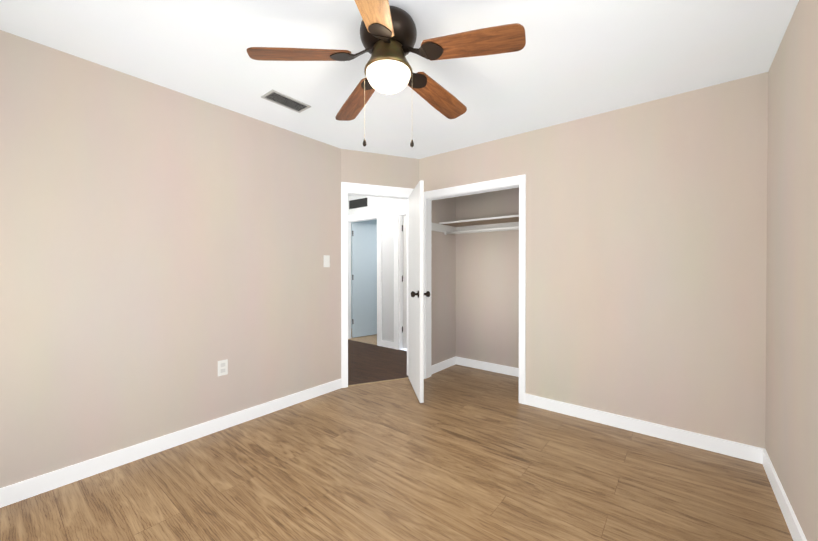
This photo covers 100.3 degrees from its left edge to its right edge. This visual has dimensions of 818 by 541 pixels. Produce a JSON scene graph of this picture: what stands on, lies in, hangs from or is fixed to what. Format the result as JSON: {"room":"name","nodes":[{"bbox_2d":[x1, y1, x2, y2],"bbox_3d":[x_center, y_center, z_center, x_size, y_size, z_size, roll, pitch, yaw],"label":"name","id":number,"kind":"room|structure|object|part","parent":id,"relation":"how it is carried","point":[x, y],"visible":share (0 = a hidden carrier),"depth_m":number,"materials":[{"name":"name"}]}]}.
{"room":"empty bedroom","nodes":[
{"label":"empty bedroom","id":0,"kind":"room"},
{"bbox_2d":[0,30,340,487],"bbox_3d":[-1.712,-0.013,2.309,0.110,2.440,3.116,0,1,39],"label":"wall","id":1,"kind":"structure","parent":0,"point":[163,250],"depth_m":2.21,"materials":[{"name":"paint"}]},
{"bbox_2d":[0,379,341,507],"bbox_3d":[-1.631,1.160,2.319,0.014,0.095,3.001,0,1,39],"label":"baseboard","id":2,"kind":"structure","parent":1,"relation":"attached to","point":[26,489],"depth_m":2.20,"materials":[{"name":"white wood"}]},
{"bbox_2d":[218,359,227,375],"bbox_3d":[-1.413,0.738,2.593,0.006,0.116,0.072,0,1,39],"label":"duplex electrical outlet","id":3,"kind":"object","parent":1,"relation":"attached to","point":[222,367],"visible":1,"depth_m":2.59,"materials":[{"name":"white plastic"}]},
{"bbox_2d":[323,255,329,266],"bbox_3d":[-0.804,-0.090,3.341,0.012,0.116,0.072,0,1,39],"label":"light switch","id":4,"kind":"object","parent":1,"relation":"attached to","point":[326,258],"visible":1,"depth_m":3.34,"materials":[{"name":"white plastic"}]},
{"bbox_2d":[348,195,406,341],"bbox_3d":[-0.490,-0.035,5.467,2.860,2.440,0.110,0,1,39],"label":"wall","id":5,"kind":"structure","parent":0,"point":[386,206],"depth_m":5.28,"materials":[{"name":"paint"}]},
{"bbox_2d":[349,198,366,208],"bbox_3d":[-0.844,-1.112,5.665,0.430,0.140,0.012,0,1,39],"label":"air vent","id":6,"kind":"object","parent":5,"relation":"in","point":[357,203],"visible":1,"depth_m":5.65,"materials":[{"name":"grey metal"}]},
{"bbox_2d":[352,223,376,337],"bbox_3d":[-0.697,0.166,6.174,0.757,2.002,0.040,0,1,-39],"label":"hall door","id":7,"kind":"structure","parent":5,"relation":"in","point":[364,279],"depth_m":6.08,"materials":[{"name":"blue paint"}]},
{"bbox_2d":[348,207,406,349],"bbox_3d":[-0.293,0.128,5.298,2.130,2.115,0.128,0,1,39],"label":"door frame","id":8,"kind":"structure","parent":5,"relation":"attached to","point":[399,213],"depth_m":5.17,"materials":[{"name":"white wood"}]},
{"bbox_2d":[381,340,393,348],"bbox_3d":[-0.890,1.135,5.716,1.715,0.095,0.014,0,1,39],"label":"baseboard","id":9,"kind":"structure","parent":5,"relation":"attached to","point":[388,344],"depth_m":5.26,"materials":[{"name":"white wood"}]},
{"bbox_2d":[402,215,406,348],"bbox_3d":[0.194,0.175,4.948,0.730,2.002,0.055,0,1,39],"label":"hall door","id":10,"kind":"structure","parent":5,"relation":"in","point":[404,278],"depth_m":5.14,"materials":[{"name":"white wood"}]},
{"bbox_2d":[341,149,418,188],"bbox_3d":[-0.311,-1.033,3.699,0.872,0.420,0.110,0,0,-22],"label":"wall","id":11,"kind":"structure","parent":0,"point":[360,167],"depth_m":3.63,"materials":[{"name":"paint"}]},
{"bbox_2d":[341,182,413,387],"bbox_3d":[-0.311,0.147,3.707,0.912,2.100,0.146,0,0,-22],"label":"door frame","id":12,"kind":"structure","parent":11,"relation":"attached to","point":[358,189],"depth_m":3.49,"materials":[{"name":"white wood"}]},
{"bbox_2d":[408,180,429,402],"bbox_3d":[0.063,0.189,3.412,0.181,1.996,0.720,0,0,-8],"label":"entry door","id":13,"kind":"structure","parent":11,"relation":"in","point":[416,293],"depth_m":3.23,"materials":[{"name":"white wood"}]},
{"bbox_3d":[0.052,0.216,3.114,0.073,0.066,0.066,0,0,-8],"label":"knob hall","id":14,"kind":"part","parent":13,"relation":"part of","materials":[{"name":"black metal"}]},
{"bbox_2d":[0,329,792,540],"bbox_3d":[-0.357,1.224,3.413,5.630,0.050,6.300,0,1,39],"label":"floor","id":15,"kind":"structure","parent":0,"point":[396,460],"depth_m":1.96,"materials":[{"name":"brown wood"}]},
{"bbox_2d":[348,377,408,386],"bbox_3d":[-0.310,1.195,3.669,0.710,0.005,0.032,0,0,-22],"label":"trim","id":16,"kind":"structure","parent":15,"relation":"on","point":[377,382],"depth_m":3.65,"materials":[{"name":"brown wood"}]},
{"bbox_2d":[0,0,798,196],"bbox_3d":[-0.259,-1.271,3.438,5.750,0.060,6.710,0,1,39],"label":"ceiling","id":17,"kind":"structure","parent":0,"point":[571,60],"depth_m":1.95,"materials":[{"name":"paint"}]},
{"bbox_2d":[261,89,310,112],"bbox_3d":[-0.893,-1.230,2.495,0.157,0.008,0.310,0,1,39],"label":"ceiling vent","id":18,"kind":"object","parent":17,"relation":"in","point":[281,99],"visible":1,"depth_m":2.48,"materials":[{"name":"silver metal"}]},
{"bbox_2d":[247,0,525,146],"bbox_3d":[-0.069,-0.918,1.712,1.240,0.620,1.200,0,1,39],"label":"ceiling fan","id":19,"kind":"object","parent":17,"relation":"hanging from","point":[388,34],"visible":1,"depth_m":1.59,"materials":[{"name":"brown wood"}]},
{"bbox_3d":[-0.505,-1.007,1.594,0.460,0.007,0.138,-7,14,-12],"label":"blade","id":20,"kind":"part","parent":19,"relation":"part of","materials":[{"name":"brown wood"}]},
{"bbox_3d":[-0.312,-1.010,2.040,0.138,0.007,0.460,-14,1,-31],"label":"blade","id":21,"kind":"part","parent":19,"relation":"part of","materials":[{"name":"brown wood"}]},
{"bbox_3d":[-0.220,-0.822,1.690,0.002,0.345,0.002,0,1,39],"label":"chain","id":22,"kind":"part","parent":19,"relation":"part of","materials":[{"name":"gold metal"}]},
{"bbox_3d":[-0.140,-1.005,1.273,0.138,0.007,0.460,12,8,4],"label":"blade","id":23,"kind":"part","parent":19,"relation":"part of","materials":[{"name":"brown wood"}]},
{"bbox_3d":[-0.101,-0.932,1.685,0.220,0.091,0.220,0,1,39],"label":"glass","id":24,"kind":"part","parent":19,"relation":"part of","materials":[{"name":"white glass"}]},
{"bbox_3d":[0.172,-1.010,1.994,0.138,0.007,0.460,-15,-16,39],"label":"blade","id":25,"kind":"part","parent":19,"relation":"part of","materials":[{"name":"brown wood"}]},
{"bbox_3d":[0.278,-1.006,1.520,0.460,0.007,0.138,7,-9,23],"label":"blade","id":26,"kind":"part","parent":19,"relation":"part of","materials":[{"name":"brown wood"}]},
{"bbox_2d":[431,188,518,367],"bbox_3d":[1.436,-0.020,3.362,2.780,2.440,0.720,0,1,39],"label":"wall","id":27,"kind":"structure","parent":0,"point":[474,296],"depth_m":4.09,"materials":[{"name":"paint"}]},
{"bbox_2d":[431,356,518,376],"bbox_3d":[1.024,1.150,3.631,1.590,0.095,0.610,0,1,39],"label":"baseboard","id":28,"kind":"structure","parent":27,"relation":"attached to","point":[482,365],"depth_m":4.08,"materials":[{"name":"white wood"}]},
{"bbox_2d":[431,215,518,234],"bbox_3d":[1.023,-0.496,3.619,1.589,0.140,0.609,0,1,39],"label":"closet shelf","id":29,"kind":"object","parent":27,"relation":"attached to","point":[501,223],"visible":0.5,"depth_m":3.94,"materials":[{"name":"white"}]},
{"bbox_3d":[1.048,-0.454,3.651,1.552,0.032,0.032,0,1,39],"label":"rod","id":30,"kind":"part","parent":29,"relation":"part of","materials":[{"name":"white metal"}]},
{"bbox_2d":[419,72,767,448],"bbox_3d":[1.204,-0.018,3.016,2.710,2.440,0.110,0,1,39],"label":"wall","id":31,"kind":"structure","parent":0,"point":[646,257],"depth_m":2.49,"materials":[{"name":"paint"}]},
{"bbox_2d":[424,174,525,403],"bbox_3d":[0.621,0.168,3.474,1.174,2.061,0.128,0,1,39],"label":"trim","id":32,"kind":"structure","parent":31,"relation":"attached to","point":[519,181],"depth_m":3.28,"materials":[{"name":"white wood"}]},
{"bbox_2d":[525,393,762,463],"bbox_3d":[1.628,1.158,2.604,1.494,0.095,0.014,0,1,39],"label":"baseboard","id":33,"kind":"structure","parent":31,"relation":"attached to","point":[724,446],"depth_m":2.47,"materials":[{"name":"white wood"}]},
{"bbox_2d":[765,0,817,540],"bbox_3d":[1.348,-0.003,0.944,0.110,2.440,4.600,0,1,39],"label":"wall","id":34,"kind":"structure","parent":0,"point":[791,437],"depth_m":1.59,"materials":[{"name":"paint"}]},
{"bbox_2d":[762,448,806,540],"bbox_3d":[1.040,1.172,0.668,0.014,0.095,3.770,0,1,39],"label":"baseboard","id":35,"kind":"structure","parent":34,"relation":"attached to","point":[793,525],"depth_m":1.70,"materials":[{"name":"white wood"}]}
]}

